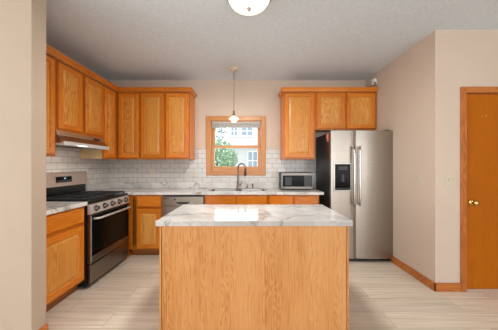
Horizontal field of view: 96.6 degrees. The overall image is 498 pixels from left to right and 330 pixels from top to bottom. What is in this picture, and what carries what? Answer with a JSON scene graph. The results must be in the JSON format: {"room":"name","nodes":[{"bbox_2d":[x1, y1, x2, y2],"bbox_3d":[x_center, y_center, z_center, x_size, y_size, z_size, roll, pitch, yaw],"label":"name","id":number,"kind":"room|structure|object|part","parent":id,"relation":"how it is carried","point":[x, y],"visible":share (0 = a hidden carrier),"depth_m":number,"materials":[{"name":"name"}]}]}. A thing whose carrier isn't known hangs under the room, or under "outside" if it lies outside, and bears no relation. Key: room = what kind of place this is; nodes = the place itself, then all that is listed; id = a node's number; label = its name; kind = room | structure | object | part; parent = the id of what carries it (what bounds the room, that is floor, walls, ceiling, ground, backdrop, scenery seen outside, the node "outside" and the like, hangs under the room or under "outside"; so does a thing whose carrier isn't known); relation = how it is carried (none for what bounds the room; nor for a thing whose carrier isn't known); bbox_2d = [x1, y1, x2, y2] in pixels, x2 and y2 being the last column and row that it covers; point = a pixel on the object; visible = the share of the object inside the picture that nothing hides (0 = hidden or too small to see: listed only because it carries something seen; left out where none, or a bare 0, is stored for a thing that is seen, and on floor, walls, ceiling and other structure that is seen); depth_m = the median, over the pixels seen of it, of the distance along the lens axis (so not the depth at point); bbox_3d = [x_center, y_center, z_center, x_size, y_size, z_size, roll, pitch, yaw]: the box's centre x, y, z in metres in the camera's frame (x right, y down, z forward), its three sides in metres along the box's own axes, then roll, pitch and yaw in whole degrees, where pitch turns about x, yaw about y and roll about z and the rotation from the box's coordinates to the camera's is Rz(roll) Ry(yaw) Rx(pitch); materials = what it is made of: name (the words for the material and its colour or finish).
{"room":"kitchen","nodes":[
{"label":"kitchen","id":0,"kind":"room"},
{"bbox_2d":[0,0,45,329],"bbox_3d":[-2.789,-0.047,1.670,2.422,2.740,0.120,0,0,0],"label":"wall","id":1,"kind":"structure","parent":0,"point":[22,22],"depth_m":1.61,"materials":[{"name":"paint"}]},
{"bbox_2d":[39,323,47,329],"bbox_3d":[-2.782,1.279,1.663,2.436,0.088,0.134,0,0,0],"label":"baseboard","id":2,"kind":"structure","parent":1,"relation":"attached to","point":[45,327],"depth_m":1.71,"materials":[{"name":"brown wood"}]},
{"bbox_2d":[46,43,107,184],"bbox_3d":[-2.416,-0.047,2.725,0.128,2.740,1.990,0,0,0],"label":"wall","id":3,"kind":"structure","parent":0,"point":[65,159],"depth_m":3.03,"materials":[{"name":"tile"}]},
{"bbox_2d":[46,53,54,156],"bbox_3d":[-2.184,-0.605,2.144,0.348,1.035,0.368,0,0,0],"label":"upper cabinet","id":4,"kind":"object","parent":3,"relation":"attached to","point":[50,60],"visible":0.3,"depth_m":2.25,"materials":[{"name":"brown wood"}]},
{"bbox_2d":[46,147,107,184],"bbox_3d":[-2.356,-0.055,2.721,0.008,0.684,1.982,0,0,0],"label":"tile backsplash","id":5,"kind":"structure","parent":3,"relation":"attached to","point":[65,159],"depth_m":3.03,"materials":[{"name":"white tile"}]},
{"bbox_2d":[55,58,103,138],"bbox_3d":[-2.184,-0.745,2.710,0.348,0.755,0.760,0,0,0],"label":"upper cabinet","id":6,"kind":"object","parent":3,"relation":"attached to","point":[79,98],"visible":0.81,"depth_m":2.62,"materials":[{"name":"brown wood"}]},
{"bbox_3d":[-2.020,-0.742,2.515,0.020,0.700,0.334,0,0,0],"label":"door","id":7,"kind":"part","parent":6,"relation":"part of","materials":[{"name":"brown wood"}]},
{"bbox_3d":[-2.020,-0.742,2.905,0.020,0.700,0.334,0,0,0],"label":"door","id":8,"kind":"part","parent":6,"relation":"part of","materials":[{"name":"brown wood"}]},
{"bbox_2d":[55,130,108,149],"bbox_3d":[-2.148,-0.289,2.711,0.401,0.154,0.756,0,0,0],"label":"range hood","id":9,"kind":"object","parent":3,"relation":"attached to","point":[62,139],"visible":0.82,"depth_m":2.64,"materials":[{"name":"metal"}]},
{"bbox_2d":[80,85,115,158],"bbox_3d":[-2.184,-0.605,3.244,0.348,1.035,0.304,0,0,0],"label":"upper cabinet","id":10,"kind":"object","parent":3,"relation":"attached to","point":[109,137],"visible":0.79,"depth_m":3.19,"materials":[{"name":"brown wood"}]},
{"bbox_3d":[-2.039,-0.605,3.244,0.019,1.035,0.304,0,0,0],"label":"frame","id":11,"kind":"part","parent":10,"relation":"part of","materials":[{"name":"brown wood"}]},
{"bbox_3d":[-2.020,-0.602,3.238,0.020,0.980,0.248,0,0,0],"label":"door","id":12,"kind":"part","parent":10,"relation":"part of","materials":[{"name":"brown wood"}]},
{"bbox_2d":[163,195,204,204],"bbox_3d":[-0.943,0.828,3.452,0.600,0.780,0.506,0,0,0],"label":"control panel","id":13,"kind":"object","parent":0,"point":[163,195],"depth_m":3.20,"materials":[{"name":"grey paint"}]},
{"bbox_2d":[108,80,365,188],"bbox_3d":[-0.113,-0.047,3.796,4.735,2.740,0.168,0,0,0],"label":"wall","id":14,"kind":"structure","parent":0,"point":[214,97],"depth_m":3.72,"materials":[{"name":"paint"}]},
{"bbox_2d":[117,92,143,159],"bbox_3d":[-1.849,-0.605,3.549,0.358,1.035,0.338,0,0,0],"label":"upper cabinet","id":15,"kind":"object","parent":14,"relation":"attached to","point":[128,103],"visible":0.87,"depth_m":3.38,"materials":[{"name":"brown wood"}]},
{"bbox_2d":[140,92,194,159],"bbox_3d":[-1.287,-0.605,3.549,0.762,1.035,0.338,0,0,0],"label":"upper cabinet","id":16,"kind":"object","parent":14,"relation":"attached to","point":[167,119],"visible":0.99,"depth_m":3.38,"materials":[{"name":"brown wood"}]},
{"bbox_2d":[46,44,196,97],"bbox_3d":[-1.439,-1.146,2.839,1.138,0.058,1.758,0,0,0],"label":"crown molding","id":17,"kind":"structure","parent":16,"relation":"attached to","point":[50,50],"depth_m":3.20,"materials":[{"name":"brown wood"}]},
{"bbox_3d":[-1.474,-0.602,3.390,0.348,0.980,0.020,0,0,0],"label":"door","id":18,"kind":"part","parent":16,"relation":"part of","materials":[{"name":"brown wood"}]},
{"bbox_3d":[-1.095,-0.602,3.390,0.343,0.980,0.020,0,0,0],"label":"door","id":19,"kind":"part","parent":16,"relation":"part of","materials":[{"name":"brown wood"}]},
{"bbox_2d":[108,148,315,181],"bbox_3d":[-0.215,0.005,3.716,4.290,0.564,0.008,0,0,0],"label":"tile backsplash","id":20,"kind":"structure","parent":14,"relation":"attached to","point":[131,170],"depth_m":3.71,"materials":[{"name":"white tile"}]},
{"bbox_2d":[206,116,265,174],"bbox_3d":[-0.217,-0.322,3.790,1.000,0.990,0.180,0,0,0],"label":"window","id":21,"kind":"structure","parent":14,"relation":"in","point":[211,169],"depth_m":3.70,"materials":[{"name":"brown wood"}]},
{"bbox_2d":[212,122,259,127],"bbox_3d":[-0.217,-0.677,3.732,0.810,0.100,0.040,0,0,0],"label":"window blind","id":22,"kind":"object","parent":21,"relation":"attached to","point":[214,124],"visible":1,"depth_m":3.72,"materials":[{"name":"grey fabric"}]},
{"bbox_3d":[-0.217,-0.710,3.735,0.810,0.035,0.034,0,0,0],"label":"head rail","id":23,"kind":"part","parent":22,"relation":"part of","materials":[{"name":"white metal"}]},
{"bbox_3d":[-0.217,-0.638,3.734,0.808,0.018,0.036,0,0,0],"label":"rail","id":24,"kind":"part","parent":22,"relation":"part of","materials":[{"name":"white plastic"}]},
{"bbox_3d":[-0.217,-0.510,3.822,0.822,0.437,0.035,0,0,0],"label":"sash","id":25,"kind":"part","parent":21,"relation":"part of","materials":[{"name":"brown wood"}]},
{"bbox_3d":[-0.217,-0.123,3.772,0.822,0.417,0.035,0,0,0],"label":"sash","id":26,"kind":"part","parent":21,"relation":"part of","materials":[{"name":"brown wood"}]},
{"bbox_2d":[280,92,314,159],"bbox_3d":[0.768,-0.605,3.549,0.490,1.035,0.338,0,0,0],"label":"upper cabinet","id":27,"kind":"object","parent":14,"relation":"attached to","point":[297,109],"visible":0.99,"depth_m":3.38,"materials":[{"name":"brown wood"}]},
{"bbox_2d":[278,87,378,97],"bbox_3d":[1.220,-1.146,3.531,1.465,0.058,0.374,0,0,0],"label":"crown molding","id":28,"kind":"structure","parent":14,"relation":"attached to","point":[283,89],"depth_m":3.36,"materials":[{"name":"brown wood"}]},
{"bbox_2d":[315,92,375,131],"bbox_3d":[1.483,-0.830,3.549,0.936,0.585,0.338,0,0,0],"label":"upper cabinet","id":29,"kind":"object","parent":14,"relation":"attached to","point":[355,111],"visible":0.88,"depth_m":3.38,"materials":[{"name":"brown wood"}]},
{"bbox_3d":[1.252,-0.826,3.390,0.430,0.533,0.020,0,0,0],"label":"door","id":30,"kind":"part","parent":29,"relation":"part of","materials":[{"name":"brown wood"}]},
{"bbox_3d":[1.710,-0.826,3.390,0.435,0.533,0.020,0,0,0],"label":"door","id":31,"kind":"part","parent":29,"relation":"part of","materials":[{"name":"brown wood"}]},
{"bbox_2d":[46,0,497,79],"bbox_3d":[0.250,-1.467,-1.360,8.700,0.100,10.480,0,0,0],"label":"ceiling","id":32,"kind":"structure","parent":0,"point":[114,39],"depth_m":2.39,"materials":[{"name":"white paint"}]},
{"bbox_2d":[229,67,238,121],"bbox_3d":[-0.222,-1.024,3.260,0.156,0.786,0.156,0,0,0],"label":"pendant light","id":33,"kind":"object","parent":32,"relation":"hanging from","point":[233,118],"visible":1,"depth_m":3.23,"materials":[{"name":"white glass"}]},
{"bbox_2d":[227,0,270,15],"bbox_3d":[0.000,-1.341,1.830,0.400,0.151,0.400,0,0,0],"label":"ceiling light","id":34,"kind":"object","parent":32,"relation":"attached to","point":[244,7],"visible":1,"depth_m":1.83,"materials":[{"name":"white glass"}]},
{"bbox_2d":[46,250,497,329],"bbox_3d":[0.250,1.373,-1.360,8.700,0.100,10.480,0,0,0],"label":"floor","id":35,"kind":"structure","parent":0,"point":[382,296],"depth_m":2.14,"materials":[{"name":"brown wood"}]},
{"bbox_2d":[46,206,83,311],"bbox_3d":[-2.042,0.875,2.048,0.633,0.896,0.606,0,0,0],"label":"base cabinet","id":36,"kind":"object","parent":35,"relation":"on","point":[64,229],"visible":0.48,"depth_m":2.08,"materials":[{"name":"brown wood"}]},
{"bbox_3d":[-1.735,0.523,2.050,0.020,0.150,0.550,0,0,0],"label":"drawer","id":37,"kind":"part","parent":36,"relation":"part of","materials":[{"name":"brown wood"}]},
{"bbox_2d":[46,202,87,214],"bbox_3d":[-2.034,0.357,2.042,0.648,0.138,0.621,0,0,0],"label":"countertop","id":38,"kind":"structure","parent":36,"relation":"on","point":[51,207],"depth_m":2.13,"materials":[{"name":"stone"}]},
{"bbox_2d":[46,171,130,287],"bbox_3d":[-1.981,0.707,2.736,0.734,1.232,0.758,0,0,0],"label":"gas range","id":39,"kind":"object","parent":35,"relation":"on","point":[106,214],"visible":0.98,"depth_m":2.62,"materials":[{"name":"silver metal"}]},
{"bbox_2d":[46,193,127,203],"bbox_3d":[-2.022,0.405,2.736,0.651,0.024,0.758,0,0,0],"label":"cooktop","id":40,"kind":"object","parent":39,"relation":"in","point":[116,196],"depth_m":2.59,"materials":[{"name":"black metal"}]},
{"bbox_3d":[-1.700,1.168,2.736,0.029,0.200,0.742,0,0,0],"label":"drawer","id":41,"kind":"part","parent":39,"relation":"part of","materials":[{"name":"metal"}]},
{"bbox_3d":[-1.696,0.473,2.736,0.038,0.110,0.758,0,0,0],"label":"control panel","id":42,"kind":"part","parent":39,"relation":"part of","materials":[{"name":"metal"}]},
{"bbox_3d":[-1.698,0.798,2.736,0.033,0.520,0.742,0,0,0],"label":"oven door","id":43,"kind":"part","parent":39,"relation":"part of","materials":[{"name":"metal"}]},
{"bbox_3d":[-1.682,0.760,2.736,0.005,0.435,0.714,0,0,0],"label":"door glass","id":44,"kind":"part","parent":39,"relation":"part of","materials":[{"name":"black glass"}]},
{"bbox_3d":[-1.650,0.578,2.736,0.072,0.025,0.693,0,0,0],"label":"handle","id":45,"kind":"part","parent":39,"relation":"part of","materials":[{"name":"metal"}]},
{"bbox_2d":[125,195,162,258],"bbox_3d":[-1.499,0.875,3.420,0.505,0.896,0.597,0,0,0],"label":"base cabinet","id":46,"kind":"object","parent":35,"relation":"on","point":[145,210],"visible":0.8,"depth_m":3.18,"materials":[{"name":"brown wood"}]},
{"bbox_3d":[-1.433,0.523,3.185,0.335,0.150,0.020,0,0,0],"label":"drawer","id":47,"kind":"part","parent":46,"relation":"part of","materials":[{"name":"brown wood"}]},
{"bbox_3d":[-1.433,0.913,3.185,0.335,0.560,0.020,0,0,0],"label":"door","id":48,"kind":"part","parent":46,"relation":"part of","materials":[{"name":"brown wood"}]},
{"bbox_2d":[162,195,204,216],"bbox_3d":[-0.943,0.880,3.434,0.600,0.885,0.542,0,0,0],"label":"dishwasher","id":49,"kind":"object","parent":35,"relation":"on","point":[170,203],"visible":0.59,"depth_m":3.17,"materials":[{"name":"grey paint"}]},
{"bbox_2d":[205,195,267,204],"bbox_3d":[-0.183,0.875,3.446,0.914,0.896,0.543,0,0,0],"label":"base cabinet","id":50,"kind":"object","parent":35,"relation":"on","point":[209,199],"visible":0.2,"depth_m":3.18,"materials":[{"name":"brown wood"}]},
{"bbox_2d":[86,182,323,194],"bbox_3d":[-0.644,0.357,3.418,3.428,0.138,0.599,0,0,0],"label":"countertop","id":51,"kind":"structure","parent":50,"relation":"on","point":[132,188],"depth_m":3.53,"materials":[{"name":"stone"}]},
{"bbox_2d":[207,188,267,191],"bbox_3d":[-0.165,0.475,3.433,0.894,0.186,0.419,0,0,0],"label":"sink","id":52,"kind":"object","parent":51,"relation":"in","point":[211,189],"visible":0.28,"depth_m":3.54,"materials":[{"name":"metal"}]},
{"bbox_3d":[-0.375,0.476,3.402,0.380,0.184,0.275,0,0,0],"label":"bowl","id":53,"kind":"part","parent":52,"relation":"part of","materials":[{"name":"metal"}]},
{"bbox_3d":[0.045,0.476,3.402,0.380,0.184,0.275,0,0,0],"label":"bowl","id":54,"kind":"part","parent":52,"relation":"part of","materials":[{"name":"metal"}]},
{"bbox_2d":[236,163,245,188],"bbox_3d":[-0.120,0.173,3.553,0.199,0.417,0.066,0,0,32],"label":"faucet","id":55,"kind":"object","parent":51,"relation":"on","point":[239,164],"visible":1,"depth_m":3.57,"materials":[{"name":"silver metal"}]},
{"bbox_2d":[279,172,312,189],"bbox_3d":[0.743,0.253,3.549,0.495,0.270,0.283,0,0,0],"label":"microwave","id":56,"kind":"object","parent":51,"relation":"on","point":[287,180],"visible":1,"depth_m":3.42,"materials":[{"name":"grey paint"}]},
{"bbox_3d":[0.687,0.246,3.420,0.336,0.167,0.008,0,0,0],"label":"door glass","id":57,"kind":"part","parent":56,"relation":"part of","materials":[{"name":"black glass"}]},
{"bbox_3d":[0.743,0.245,3.423,0.495,0.254,0.022,0,0,0],"label":"frame","id":58,"kind":"part","parent":56,"relation":"part of","materials":[{"name":"metal"}]},
{"bbox_3d":[0.913,0.246,3.420,0.106,0.167,0.008,0,0,0],"label":"control panel","id":59,"kind":"part","parent":56,"relation":"part of","materials":[{"name":"grey plastic"}]},
{"bbox_3d":[-0.406,0.523,3.185,0.423,0.150,0.020,0,0,0],"label":"false drawer","id":60,"kind":"part","parent":50,"relation":"part of","materials":[{"name":"brown wood"}]},
{"bbox_3d":[0.043,0.523,3.185,0.425,0.150,0.020,0,0,0],"label":"false drawer","id":61,"kind":"part","parent":50,"relation":"part of","materials":[{"name":"brown wood"}]},
{"bbox_2d":[156,205,352,329],"bbox_3d":[0.037,0.861,1.908,1.405,0.925,0.660,0,0,0],"label":"kitchen island","id":62,"kind":"object","parent":35,"relation":"on","point":[223,267],"visible":1,"depth_m":1.59,"materials":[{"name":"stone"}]},
{"bbox_3d":[-0.634,0.880,1.609,0.014,0.886,0.042,0,0,0],"label":"corner trim","id":63,"kind":"part","parent":62,"relation":"part of","materials":[{"name":"brown wood"}]},
{"bbox_2d":[156,205,352,225],"bbox_3d":[0.037,0.417,1.908,1.405,0.038,0.660,0,0,0],"label":"island countertop","id":64,"kind":"structure","parent":62,"relation":"on","point":[184,215],"depth_m":1.72,"materials":[{"name":"stone"}]},
{"bbox_3d":[0.709,0.880,1.609,0.014,0.886,0.042,0,0,0],"label":"corner trim","id":65,"kind":"part","parent":62,"relation":"part of","materials":[{"name":"brown wood"}]},
{"bbox_2d":[268,195,318,204],"bbox_3d":[0.642,0.875,3.446,0.734,0.896,0.543,0,0,0],"label":"base cabinet","id":66,"kind":"object","parent":35,"relation":"on","point":[272,199],"visible":0.18,"depth_m":3.18,"materials":[{"name":"brown wood"}]},
{"bbox_3d":[0.464,0.523,3.185,0.333,0.150,0.020,0,0,0],"label":"drawer","id":67,"kind":"part","parent":66,"relation":"part of","materials":[{"name":"brown wood"}]},
{"bbox_3d":[0.822,0.523,3.185,0.337,0.150,0.020,0,0,0],"label":"drawer","id":68,"kind":"part","parent":66,"relation":"part of","materials":[{"name":"brown wood"}]},
{"bbox_2d":[316,130,392,259],"bbox_3d":[1.532,0.414,3.317,0.840,1.793,0.765,0,0,0],"label":"refrigerator","id":69,"kind":"object","parent":35,"relation":"on","point":[354,169],"visible":0.95,"depth_m":3.00,"materials":[{"name":"silver metal"}]},
{"bbox_3d":[1.277,0.401,3.035,0.330,1.735,0.070,0,0,0],"label":"freezer door","id":70,"kind":"part","parent":69,"relation":"part of","materials":[{"name":"metal"}]},
{"bbox_3d":[1.263,0.164,2.995,0.206,0.349,0.004,0,0,0],"label":"dispenser panel","id":71,"kind":"part","parent":69,"relation":"part of","materials":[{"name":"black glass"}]},
{"bbox_3d":[1.403,0.145,2.967,0.026,0.796,0.065,0,0,0],"label":"handle","id":72,"kind":"part","parent":69,"relation":"part of","materials":[{"name":"metal"}]},
{"bbox_3d":[1.479,0.145,2.967,0.026,0.796,0.065,0,0,0],"label":"handle","id":73,"kind":"part","parent":69,"relation":"part of","materials":[{"name":"metal"}]},
{"bbox_3d":[1.700,0.401,3.035,0.504,1.735,0.070,0,0,0],"label":"fridge door","id":74,"kind":"part","parent":69,"relation":"part of","materials":[{"name":"metal"}]},
{"bbox_2d":[366,30,446,282],"bbox_3d":[2.015,-0.047,3.025,0.120,2.740,1.390,0,0,0],"label":"wall","id":75,"kind":"structure","parent":0,"point":[411,96],"depth_m":2.53,"materials":[{"name":"paint"}]},
{"bbox_2d":[371,79,376,85],"bbox_3d":[1.927,-1.277,3.416,0.053,0.090,0.068,0,0,0],"label":"sensor","id":76,"kind":"object","parent":75,"relation":"attached to","point":[373,81],"visible":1,"depth_m":3.39,"materials":[{"name":"white plastic"}]},
{"bbox_2d":[392,256,435,291],"bbox_3d":[1.948,1.279,2.668,0.014,0.088,0.704,0,0,0],"label":"baseboard","id":77,"kind":"structure","parent":75,"relation":"attached to","point":[429,283],"depth_m":2.60,"materials":[{"name":"brown wood"}]},
{"bbox_2d":[415,173,419,182],"bbox_3d":[1.947,0.148,2.570,0.016,0.116,0.070,0,0,0],"label":"light switch","id":78,"kind":"object","parent":75,"relation":"attached to","point":[417,175],"visible":1,"depth_m":2.57,"materials":[{"name":"beige plastic"}]},
{"bbox_2d":[447,30,497,282],"bbox_3d":[3.288,-0.047,2.390,2.425,2.740,0.120,0,0,0],"label":"wall","id":79,"kind":"structure","parent":0,"point":[472,55],"depth_m":2.33,"materials":[{"name":"paint"}]},
{"bbox_2d":[434,283,460,291],"bbox_3d":[2.078,1.279,2.323,0.273,0.088,0.014,0,0,0],"label":"baseboard","id":80,"kind":"structure","parent":79,"relation":"attached to","point":[440,287],"depth_m":2.32,"materials":[{"name":"brown wood"}]},
{"bbox_2d":[445,175,455,185],"bbox_3d":[2.112,0.158,2.322,0.116,0.116,0.016,0,0,0],"label":"light switch","id":81,"kind":"object","parent":79,"relation":"attached to","point":[450,180],"visible":1,"depth_m":2.32,"materials":[{"name":"beige plastic"}]},
{"bbox_2d":[460,87,497,291],"bbox_3d":[2.684,0.253,2.356,0.939,2.140,0.168,0,0,0],"label":"door","id":82,"kind":"structure","parent":79,"relation":"in","point":[478,105],"depth_m":2.34,"materials":[{"name":"brown wood"}]},
{"bbox_3d":[2.345,0.393,2.307,0.066,0.066,0.069,0,0,0],"label":"knob","id":83,"kind":"part","parent":82,"relation":"part of","materials":[{"name":"gold metal"}]},
{"label":"outside","id":84,"kind":"structure","parent":0,"visible":0},
{"bbox_3d":[0.000,1.773,16.960,28.000,0.100,26.080,0,0,0],"label":"yard","id":85,"kind":"structure","parent":84,"visible":0},
{"bbox_2d":[215,128,227,144],"bbox_3d":[-2.360,-0.694,11.172,2.609,4.836,2.604,0,0,0],"label":"tree","id":86,"kind":"object","parent":85,"relation":"on","point":[219,129],"visible":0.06,"depth_m":11.10,"materials":[{"name":"green plant"}]},
{"bbox_2d":[215,138,237,165],"bbox_3d":[-1.156,0.363,8.200,1.566,2.727,1.600,0,0,0],"label":"tree","id":87,"kind":"object","parent":85,"relation":"on","point":[228,156],"visible":0.35,"depth_m":7.94,"materials":[{"name":"green plant"}]},
{"bbox_2d":[229,128,257,165],"bbox_3d":[2.500,-1.877,12.750,7.400,7.200,6.300,0,0,0],"label":"house","id":88,"kind":"structure","parent":85,"relation":"on","point":[237,136],"depth_m":10.50,"materials":[{"name":"white"}]},
{"bbox_3d":[-0.700,-1.602,10.479,0.260,0.410,0.018,0,0,0],"label":"pane","id":89,"kind":"part","parent":88,"relation":"part of","materials":[{"name":"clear glass"}]},
{"bbox_3d":[-0.090,-1.602,10.479,0.480,0.410,0.018,0,0,0],"label":"pane","id":90,"kind":"part","parent":88,"relation":"part of","materials":[{"name":"clear glass"}]},
{"bbox_3d":[0.175,-0.202,10.479,0.410,0.810,0.018,0,0,0],"label":"pane","id":91,"kind":"part","parent":88,"relation":"part of","materials":[{"name":"clear glass"}]}
]}

